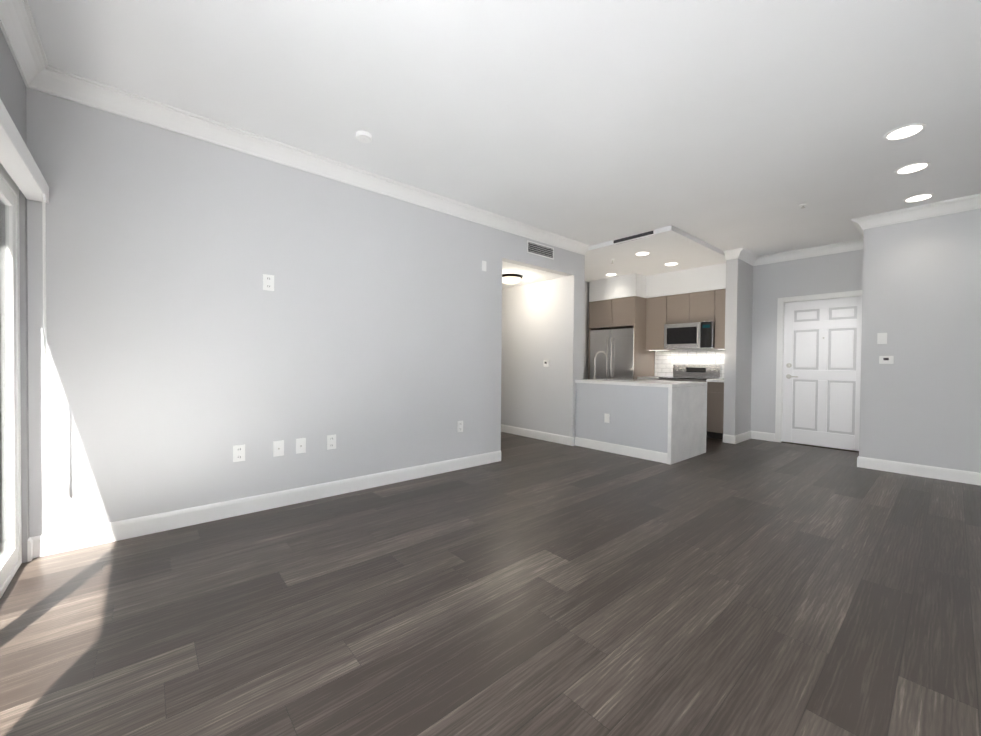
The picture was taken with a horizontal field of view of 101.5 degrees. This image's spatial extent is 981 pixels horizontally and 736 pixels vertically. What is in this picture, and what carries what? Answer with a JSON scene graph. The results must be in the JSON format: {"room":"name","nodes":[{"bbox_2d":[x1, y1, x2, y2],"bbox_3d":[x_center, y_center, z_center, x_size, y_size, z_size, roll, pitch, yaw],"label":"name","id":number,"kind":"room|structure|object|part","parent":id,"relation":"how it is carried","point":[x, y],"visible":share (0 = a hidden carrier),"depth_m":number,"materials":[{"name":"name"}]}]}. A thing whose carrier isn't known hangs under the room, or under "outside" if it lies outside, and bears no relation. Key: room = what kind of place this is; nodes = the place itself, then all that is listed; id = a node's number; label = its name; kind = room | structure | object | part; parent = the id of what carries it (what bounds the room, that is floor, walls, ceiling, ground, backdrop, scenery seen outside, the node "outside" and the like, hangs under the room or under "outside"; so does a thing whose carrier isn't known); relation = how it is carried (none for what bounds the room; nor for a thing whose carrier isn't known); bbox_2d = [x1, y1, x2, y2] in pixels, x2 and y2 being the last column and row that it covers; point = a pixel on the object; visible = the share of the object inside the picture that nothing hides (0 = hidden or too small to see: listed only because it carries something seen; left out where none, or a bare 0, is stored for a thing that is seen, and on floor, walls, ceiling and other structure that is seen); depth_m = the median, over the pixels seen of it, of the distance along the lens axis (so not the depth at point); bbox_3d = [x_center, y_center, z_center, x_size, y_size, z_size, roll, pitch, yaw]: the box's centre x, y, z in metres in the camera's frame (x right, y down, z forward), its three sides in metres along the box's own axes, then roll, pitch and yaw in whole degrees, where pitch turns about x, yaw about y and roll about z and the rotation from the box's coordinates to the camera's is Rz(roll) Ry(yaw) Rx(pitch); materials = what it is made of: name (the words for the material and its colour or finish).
{"room":"empty living room","nodes":[
{"label":"empty living room","id":0,"kind":"room"},
{"bbox_2d":[0,28,28,562],"bbox_3d":[-0.778,-0.254,0.059,0.120,2.740,5.895,0,1,-41],"label":"wall","id":1,"kind":"structure","parent":0,"point":[12,91],"depth_m":2.19,"materials":[{"name":"grey paint"}]},
{"bbox_2d":[0,164,21,597],"bbox_3d":[-1.867,0.069,1.335,0.100,2.040,2.200,0,1,-41],"label":"sliding glass door","id":2,"kind":"structure","parent":1,"relation":"in","point":[10,486],"depth_m":2.08,"materials":[{"name":"white glass"}]},
{"bbox_3d":[-1.874,0.069,1.329,0.042,1.800,1.980,0,1,-41],"label":"glass","id":3,"kind":"part","parent":2,"relation":"part of","materials":[{"name":"clear glass"}]},
{"bbox_2d":[0,99,48,202],"bbox_3d":[-1.773,-0.963,1.365,0.085,0.095,2.335,0,1,-41],"label":"headrail valance","id":4,"kind":"object","parent":1,"relation":"attached to","point":[18,163],"visible":1,"depth_m":1.83,"materials":[{"name":"white plastic"}]},
{"bbox_2d":[42,194,47,445],"bbox_3d":[-2.403,-0.257,2.161,0.018,1.350,0.018,0,1,-41],"label":"blind wand","id":5,"kind":"object","parent":4,"relation":"hanging from","point":[45,437],"visible":1,"depth_m":2.16,"materials":[{"name":"white plastic"}]},
{"bbox_2d":[0,0,55,95],"bbox_3d":[-0.719,-1.567,0.151,0.096,0.115,5.550,0,1,-41],"label":"crown molding","id":6,"kind":"structure","parent":1,"relation":"attached to","point":[24,40],"depth_m":1.99,"materials":[{"name":"white wood"}]},
{"bbox_2d":[26,87,584,536],"bbox_3d":[-0.726,-0.306,3.921,5.250,2.740,0.120,0,1,-41],"label":"wall","id":7,"kind":"structure","parent":0,"point":[186,353],"depth_m":2.87,"materials":[{"name":"grey paint"}]},
{"bbox_2d":[233,444,244,461],"bbox_3d":[-1.823,0.618,2.907,0.075,0.118,0.008,0,1,-41],"label":"electrical outlet","id":8,"kind":"object","parent":7,"relation":"attached to","point":[238,453],"visible":1,"depth_m":2.90,"materials":[{"name":"white plastic"}]},
{"bbox_2d":[27,450,500,561],"bbox_3d":[-1.230,1.008,3.416,3.580,0.118,0.025,0,1,-41],"label":"baseboard","id":9,"kind":"structure","parent":7,"relation":"attached to","point":[59,542],"depth_m":2.85,"materials":[{"name":"white wood"}]},
{"bbox_2d":[263,274,273,290],"bbox_3d":[-1.668,-0.642,3.014,0.075,0.118,0.008,0,1,-41],"label":"outlet","id":10,"kind":"object","parent":7,"relation":"attached to","point":[268,282],"visible":1,"depth_m":3.01,"materials":[{"name":"white plastic"}]},
{"bbox_2d":[273,440,283,456],"bbox_3d":[-1.623,0.618,3.074,0.075,0.118,0.016,0,1,-41],"label":"electrical outlet","id":11,"kind":"object","parent":7,"relation":"attached to","point":[278,448],"visible":1,"depth_m":3.07,"materials":[{"name":"white plastic"}]},
{"bbox_2d":[296,438,305,453],"bbox_3d":[-1.502,0.617,3.178,0.075,0.118,0.016,0,1,-41],"label":"electrical outlet","id":12,"kind":"object","parent":7,"relation":"attached to","point":[300,445],"visible":1,"depth_m":3.18,"materials":[{"name":"white plastic"}]},
{"bbox_2d":[52,67,589,254],"bbox_3d":[-0.553,-1.617,3.899,5.010,0.115,0.096,0,1,-41],"label":"crown molding","id":13,"kind":"structure","parent":7,"relation":"attached to","point":[66,85],"depth_m":2.95,"materials":[{"name":"white wood"}]},
{"bbox_2d":[327,434,335,449],"bbox_3d":[-1.323,0.617,3.338,0.075,0.118,0.008,0,1,-41],"label":"electrical outlet","id":14,"kind":"object","parent":7,"relation":"attached to","point":[331,441],"visible":1,"depth_m":3.33,"materials":[{"name":"white plastic"}]},
{"bbox_2d":[457,421,462,431],"bbox_3d":[-0.317,0.614,4.208,0.075,0.118,0.008,0,1,-41],"label":"electrical outlet","id":15,"kind":"object","parent":7,"relation":"attached to","point":[459,426],"visible":1,"depth_m":4.20,"materials":[{"name":"white plastic"}]},
{"bbox_2d":[482,261,485,270],"bbox_3d":[-0.069,-1.117,4.388,0.060,0.110,0.006,0,1,-41],"label":"door chime","id":16,"kind":"object","parent":7,"relation":"attached to","point":[483,265],"visible":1,"depth_m":4.38,"materials":[{"name":"white plastic"}]},
{"bbox_2d":[527,240,553,259],"bbox_3d":[0.628,-1.464,4.981,0.490,0.150,0.010,0,1,-41],"label":"air vent","id":17,"kind":"object","parent":7,"relation":"in","point":[538,249],"visible":1,"depth_m":4.97,"materials":[{"name":"white plastic"}]},
{"bbox_2d":[0,432,980,735],"bbox_3d":[1.525,1.142,3.287,7.820,0.100,7.720,0,1,-41],"label":"floor","id":18,"kind":"structure","parent":0,"point":[528,586],"depth_m":1.82,"materials":[{"name":"wood"}]},
{"bbox_2d":[590,328,633,378],"bbox_3d":[2.405,0.168,7.464,0.740,1.750,0.900,0,1,-41],"label":"fridge","id":19,"kind":"object","parent":18,"relation":"on","point":[616,346],"visible":0.33,"depth_m":7.21,"materials":[{"name":"silver metal"}]},
{"bbox_3d":[2.152,-0.055,7.241,0.065,1.018,0.676,0,1,-41],"label":"handle","id":20,"kind":"part","parent":19,"relation":"part of","materials":[{"name":"silver metal"}]},
{"bbox_2d":[575,378,706,464],"bbox_3d":[1.950,0.618,5.290,0.975,0.901,1.332,0,1,-41],"label":"kitchen island","id":21,"kind":"object","parent":18,"relation":"on","point":[663,421],"visible":0.98,"depth_m":4.86,"materials":[{"name":"white paint"}]},
{"bbox_2d":[593,351,607,379],"bbox_3d":[1.538,-0.039,5.619,0.206,0.400,0.126,0,1,-41],"label":"faucet","id":22,"kind":"object","parent":21,"relation":"on","point":[594,377],"visible":1,"depth_m":5.59,"materials":[{"name":"silver metal"}]},
{"bbox_2d":[604,413,609,422],"bbox_3d":[1.485,0.640,5.113,0.010,0.115,0.070,0,1,-41],"label":"outlet","id":23,"kind":"object","parent":21,"relation":"attached to","point":[606,418],"visible":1,"depth_m":5.11,"materials":[{"name":"white plastic"}]},
{"bbox_2d":[602,379,638,380],"bbox_3d":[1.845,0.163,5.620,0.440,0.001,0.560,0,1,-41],"label":"sink","id":24,"kind":"object","parent":21,"relation":"in","point":[602,379],"depth_m":5.61,"materials":[{"name":"silver metal"}]},
{"bbox_2d":[659,365,721,436],"bbox_3d":[3.250,0.508,6.576,0.657,1.110,0.760,0,1,-41],"label":"range","id":25,"kind":"object","parent":18,"relation":"on","point":[699,373],"visible":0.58,"depth_m":6.63,"materials":[{"name":"silver metal"}]},
{"bbox_2d":[707,384,723,438],"bbox_3d":[3.616,0.641,6.202,0.598,0.860,0.282,0,1,-41],"label":"base cabinet","id":26,"kind":"object","parent":18,"relation":"on","point":[715,402],"depth_m":6.03,"materials":[{"name":"brown wood"}]},
{"bbox_2d":[637,376,664,379],"bbox_3d":[2.896,0.174,7.014,0.623,0.040,0.369,0,1,-41],"label":"countertop","id":27,"kind":"structure","parent":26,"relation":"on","point":[646,377],"depth_m":6.85,"materials":[{"name":"white stone"}]},
{"bbox_2d":[707,380,723,383],"bbox_3d":[3.611,0.191,6.188,0.623,0.040,0.284,0,1,-41],"label":"countertop","id":28,"kind":"structure","parent":26,"relation":"on","point":[709,381],"depth_m":6.01,"materials":[{"name":"white stone"}]},
{"bbox_2d":[28,0,980,255],"bbox_3d":[1.550,-1.697,3.248,7.820,0.100,7.720,0,1,-41],"label":"ceiling","id":29,"kind":"structure","parent":0,"point":[749,125],"depth_m":2.41,"materials":[{"name":"white paint"}]},
{"bbox_2d":[356,131,371,142],"bbox_3d":[-0.903,-1.645,2.860,0.110,0.036,0.110,0,1,-41],"label":"smoke detector","id":30,"kind":"object","parent":29,"relation":"attached to","point":[363,136],"visible":1,"depth_m":2.83,"materials":[{"name":"white plastic"}]},
{"bbox_2d":[610,203,806,263],"bbox_3d":[2.490,-1.605,5.024,0.069,0.114,2.444,0,1,-33],"label":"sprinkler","id":31,"kind":"object","parent":29,"relation":"attached to","point":[803,205],"visible":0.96,"depth_m":4.03,"materials":[{"name":"white plastic"}]},
{"bbox_2d":[884,123,925,140],"bbox_3d":[2.854,-1.625,2.764,0.206,0.007,0.206,0,1,-41],"label":"recessed light","id":32,"kind":"object","parent":29,"relation":"in","point":[905,131],"visible":1,"depth_m":2.75,"materials":[{"name":"white plastic"}]},
{"bbox_2d":[894,162,930,174],"bbox_3d":[3.437,-1.627,3.268,0.206,0.007,0.206,0,1,-41],"label":"recessed light","id":33,"kind":"object","parent":29,"relation":"in","point":[913,168],"visible":1,"depth_m":3.26,"materials":[{"name":"white plastic"}]},
{"bbox_2d":[903,193,933,202],"bbox_3d":[4.103,-1.629,3.844,0.206,0.007,0.206,0,1,-41],"label":"recessed light","id":34,"kind":"object","parent":29,"relation":"in","point":[919,197],"visible":0.96,"depth_m":3.83,"materials":[{"name":"white plastic"}]},
{"bbox_2d":[501,276,566,435],"bbox_3d":[0.521,-0.327,6.232,0.120,2.740,1.745,0,1,-41],"label":"wall","id":35,"kind":"structure","parent":0,"point":[534,329],"depth_m":5.95,"materials":[{"name":"grey paint"}]},
{"bbox_2d":[501,424,573,445],"bbox_3d":[0.550,0.986,6.116,0.034,0.118,1.759,0,1,-41],"label":"baseboard","id":36,"kind":"structure","parent":35,"relation":"attached to","point":[556,438],"depth_m":5.91,"materials":[{"name":"white wood"}]},
{"bbox_2d":[543,360,548,366],"bbox_3d":[0.803,-0.068,5.797,0.022,0.100,0.100,0,1,-41],"label":"thermostat","id":37,"kind":"object","parent":35,"relation":"attached to","point":[545,363],"visible":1,"depth_m":5.79,"materials":[{"name":"white plastic"}]},
{"bbox_2d":[502,261,565,288],"bbox_3d":[0.026,-1.483,5.699,1.320,0.419,1.625,0,1,-41],"label":"ceiling","id":38,"kind":"structure","parent":0,"point":[530,275],"depth_m":5.42,"materials":[{"name":"white paint"}]},
{"bbox_2d":[502,274,522,283],"bbox_3d":[0.274,-1.217,5.566,0.340,0.104,0.340,0,1,-41],"label":"light","id":39,"kind":"object","parent":38,"relation":"attached to","point":[511,278],"visible":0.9,"depth_m":5.45,"materials":[{"name":"white glass"}]},
{"bbox_2d":[583,281,589,378],"bbox_3d":[1.389,-0.335,7.369,2.680,2.740,0.120,0,1,-41],"label":"wall","id":40,"kind":"structure","parent":0,"point":[586,326],"depth_m":7.66,"materials":[{"name":"grey paint"}]},
{"bbox_2d":[584,225,725,281],"bbox_3d":[2.233,-1.653,6.380,2.450,0.059,2.436,0,1,-41],"label":"ceiling","id":41,"kind":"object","parent":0,"point":[670,244],"visible":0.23,"depth_m":5.77,"materials":[{"name":"white paint"}]},
{"bbox_2d":[605,273,616,275],"bbox_3d":[2.105,-1.629,6.995,0.206,0.007,0.206,0,1,-41],"label":"recessed light","id":42,"kind":"object","parent":41,"relation":"attached to","point":[611,274],"visible":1,"depth_m":6.97,"materials":[{"name":"white plastic"}]},
{"bbox_2d":[613,230,653,243],"bbox_3d":[1.783,-1.638,5.024,0.004,0.050,0.560,0,1,-41],"label":"kitchen air vent slot face","id":43,"kind":"object","parent":41,"relation":"attached to","point":[651,232],"visible":1,"depth_m":5.01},
{"bbox_2d":[614,235,655,244],"bbox_3d":[1.805,-1.605,5.044,0.046,0.008,0.540,0,1,-41],"label":"kitchen air vent slot","id":44,"kind":"object","parent":41,"relation":"attached to","point":[635,239],"visible":1,"depth_m":5.01,"materials":[{"name":"white plastic"}]},
{"bbox_2d":[635,252,649,255],"bbox_3d":[2.142,-1.611,5.652,0.206,0.007,0.206,0,1,-41],"label":"recessed light","id":45,"kind":"object","parent":41,"relation":"attached to","point":[641,253],"visible":0.98,"depth_m":5.63,"materials":[{"name":"white plastic"}]},
{"bbox_2d":[664,262,678,265],"bbox_3d":[2.808,-1.613,6.228,0.206,0.007,0.206,0,1,-41],"label":"recessed light","id":46,"kind":"object","parent":41,"relation":"attached to","point":[671,264],"visible":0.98,"depth_m":6.23,"materials":[{"name":"white plastic"}]},
{"bbox_2d":[589,263,725,301],"bbox_3d":[2.914,-1.431,6.926,0.704,0.387,2.369,0,1,-41],"label":"ceiling soffit","id":47,"kind":"structure","parent":0,"point":[704,278],"depth_m":6.89,"materials":[{"name":"white paint"}]},
{"bbox_2d":[654,349,716,376],"bbox_3d":[3.204,-0.317,7.226,0.120,2.740,2.410,0,1,-41],"label":"wall","id":48,"kind":"structure","parent":0,"point":[675,349],"depth_m":6.82,"materials":[{"name":"grey paint"}]},
{"bbox_2d":[589,299,611,329],"bbox_3d":[2.297,-0.998,7.644,0.698,0.505,0.458,0,1,-41],"label":"upper cabinet","id":49,"kind":"object","parent":48,"relation":"attached to","point":[600,312],"depth_m":7.41,"materials":[{"name":"brown wood"}]},
{"bbox_2d":[612,297,643,328],"bbox_3d":[2.595,-0.991,7.300,0.698,0.505,0.453,0,1,-41],"label":"upper cabinet","id":50,"kind":"object","parent":48,"relation":"attached to","point":[627,312],"depth_m":7.03,"materials":[{"name":"brown wood"}]},
{"bbox_2d":[644,296,674,352],"bbox_3d":[3.009,-0.777,7.090,0.348,0.920,0.368,0,1,-41],"label":"upper cabinet","id":51,"kind":"object","parent":48,"relation":"attached to","point":[647,319],"depth_m":6.98,"materials":[{"name":"brown wood"}]},
{"bbox_2d":[668,293,691,323],"bbox_3d":[3.257,-0.986,6.802,0.348,0.490,0.381,0,1,-41],"label":"upper cabinet","id":52,"kind":"object","parent":48,"relation":"attached to","point":[679,306],"depth_m":6.67,"materials":[{"name":"brown wood"}]},
{"bbox_2d":[654,349,724,377],"bbox_3d":[3.476,-0.074,6.815,0.008,0.468,1.417,0,1,-41],"label":"tile backsplash","id":53,"kind":"structure","parent":48,"relation":"attached to","point":[665,361],"depth_m":6.94,"materials":[{"name":"white tile"}]},
{"bbox_2d":[688,290,715,322],"bbox_3d":[3.506,-0.979,6.514,0.348,0.490,0.381,0,1,-41],"label":"upper cabinet","id":54,"kind":"object","parent":48,"relation":"attached to","point":[704,302],"depth_m":6.38,"materials":[{"name":"brown wood"}]},
{"bbox_2d":[664,321,714,348],"bbox_3d":[3.324,-0.528,6.618,0.485,0.411,0.756,0,1,-41],"label":"microwave","id":55,"kind":"object","parent":54,"relation":"attached to","point":[697,335],"visible":1,"depth_m":6.46,"materials":[{"name":"silver metal"}]},
{"bbox_2d":[714,289,725,348],"bbox_3d":[3.723,-0.759,6.264,0.348,0.920,0.283,0,1,-41],"label":"upper cabinet","id":56,"kind":"object","parent":48,"relation":"attached to","point":[719,341],"depth_m":6.19,"materials":[{"name":"brown wood"}]},
{"bbox_2d":[723,258,752,435],"bbox_3d":[3.758,-0.295,6.013,0.870,2.740,0.150,0,1,-41],"label":"wall","id":57,"kind":"structure","parent":0,"point":[738,346],"depth_m":5.77,"materials":[{"name":"grey paint"}]},
{"bbox_2d":[731,431,750,443],"bbox_3d":[3.712,1.017,5.906,0.684,0.118,0.034,0,1,-41],"label":"baseboard","id":58,"kind":"structure","parent":57,"relation":"attached to","point":[744,436],"depth_m":5.81,"materials":[{"name":"white wood"}]},
{"bbox_2d":[732,247,759,264],"bbox_3d":[3.687,-1.605,5.772,0.646,0.115,0.111,0,1,-41],"label":"crown molding","id":59,"kind":"structure","parent":57,"relation":"attached to","point":[743,254],"depth_m":5.74,"materials":[{"name":"white wood"}]},
{"bbox_2d":[750,249,862,432],"bbox_3d":[4.509,-0.283,5.595,0.120,2.740,1.465,0,1,-41],"label":"wall","id":60,"kind":"structure","parent":0,"point":[822,274],"depth_m":5.89,"materials":[{"name":"grey paint"}]},
{"bbox_2d":[751,431,774,441],"bbox_3d":[4.084,1.019,5.989,0.014,0.118,0.275,0,1,-41],"label":"baseboard","id":61,"kind":"structure","parent":60,"relation":"attached to","point":[754,434],"depth_m":5.99,"materials":[{"name":"white wood"}]},
{"bbox_2d":[752,240,862,265],"bbox_3d":[4.399,-1.596,5.552,0.096,0.115,1.345,0,1,-41],"label":"crown molding","id":62,"kind":"structure","parent":60,"relation":"attached to","point":[851,245],"depth_m":5.54,"materials":[{"name":"white wood"}]},
{"bbox_2d":[775,290,861,451],"bbox_3d":[4.562,0.038,5.517,0.142,2.100,1.023,0,1,-41],"label":"door frame","id":63,"kind":"structure","parent":60,"relation":"attached to","point":[779,364],"depth_m":5.81,"materials":[{"name":"white wood"}]},
{"bbox_2d":[782,296,861,450],"bbox_3d":[4.551,0.070,5.491,0.102,2.014,0.902,0,1,-41],"label":"entry door","id":64,"kind":"structure","parent":60,"relation":"in","point":[821,372],"depth_m":5.49,"materials":[{"name":"white paint"}]},
{"bbox_3d":[4.404,-0.134,5.626,0.057,0.584,0.425,0,1,-41],"label":"handle","id":65,"kind":"part","parent":64,"relation":"part of","materials":[{"name":"silver metal"}]},
{"bbox_2d":[859,208,980,472],"bbox_3d":[5.148,-0.246,3.312,0.120,2.740,3.065,0,1,-41],"label":"wall","id":66,"kind":"structure","parent":0,"point":[920,400],"depth_m":4.06,"materials":[{"name":"grey paint"}]},
{"bbox_2d":[856,232,863,247],"bbox_3d":[4.424,-1.585,4.748,0.870,0.115,0.096,0,1,-41],"label":"crown molding","id":67,"kind":"structure","parent":66,"relation":"attached to","point":[859,241],"depth_m":5.13,"materials":[{"name":"white wood"}]},
{"bbox_2d":[877,333,886,343],"bbox_3d":[4.205,-0.318,4.303,0.008,0.118,0.075,0,1,-41],"label":"light switch","id":68,"kind":"object","parent":66,"relation":"attached to","point":[881,338],"visible":1,"depth_m":4.30,"materials":[{"name":"white plastic"}]},
{"bbox_2d":[879,356,893,363],"bbox_3d":[4.221,-0.088,4.276,0.022,0.085,0.110,0,1,-41],"label":"thermostat","id":69,"kind":"object","parent":66,"relation":"attached to","point":[886,359],"visible":1,"depth_m":4.27,"materials":[{"name":"white plastic"}]},
{"bbox_2d":[851,193,980,231],"bbox_3d":[4.972,-1.561,3.345,0.096,0.115,2.936,0,1,-41],"label":"crown molding","id":70,"kind":"structure","parent":66,"relation":"attached to","point":[971,202],"depth_m":4.06,"materials":[{"name":"white wood"}]},
{"bbox_2d":[857,456,980,485],"bbox_3d":[5.036,1.063,3.344,0.014,0.118,2.939,0,1,-41],"label":"baseboard","id":71,"kind":"structure","parent":66,"relation":"attached to","point":[961,476],"depth_m":4.08,"materials":[{"name":"white wood"}]}
]}

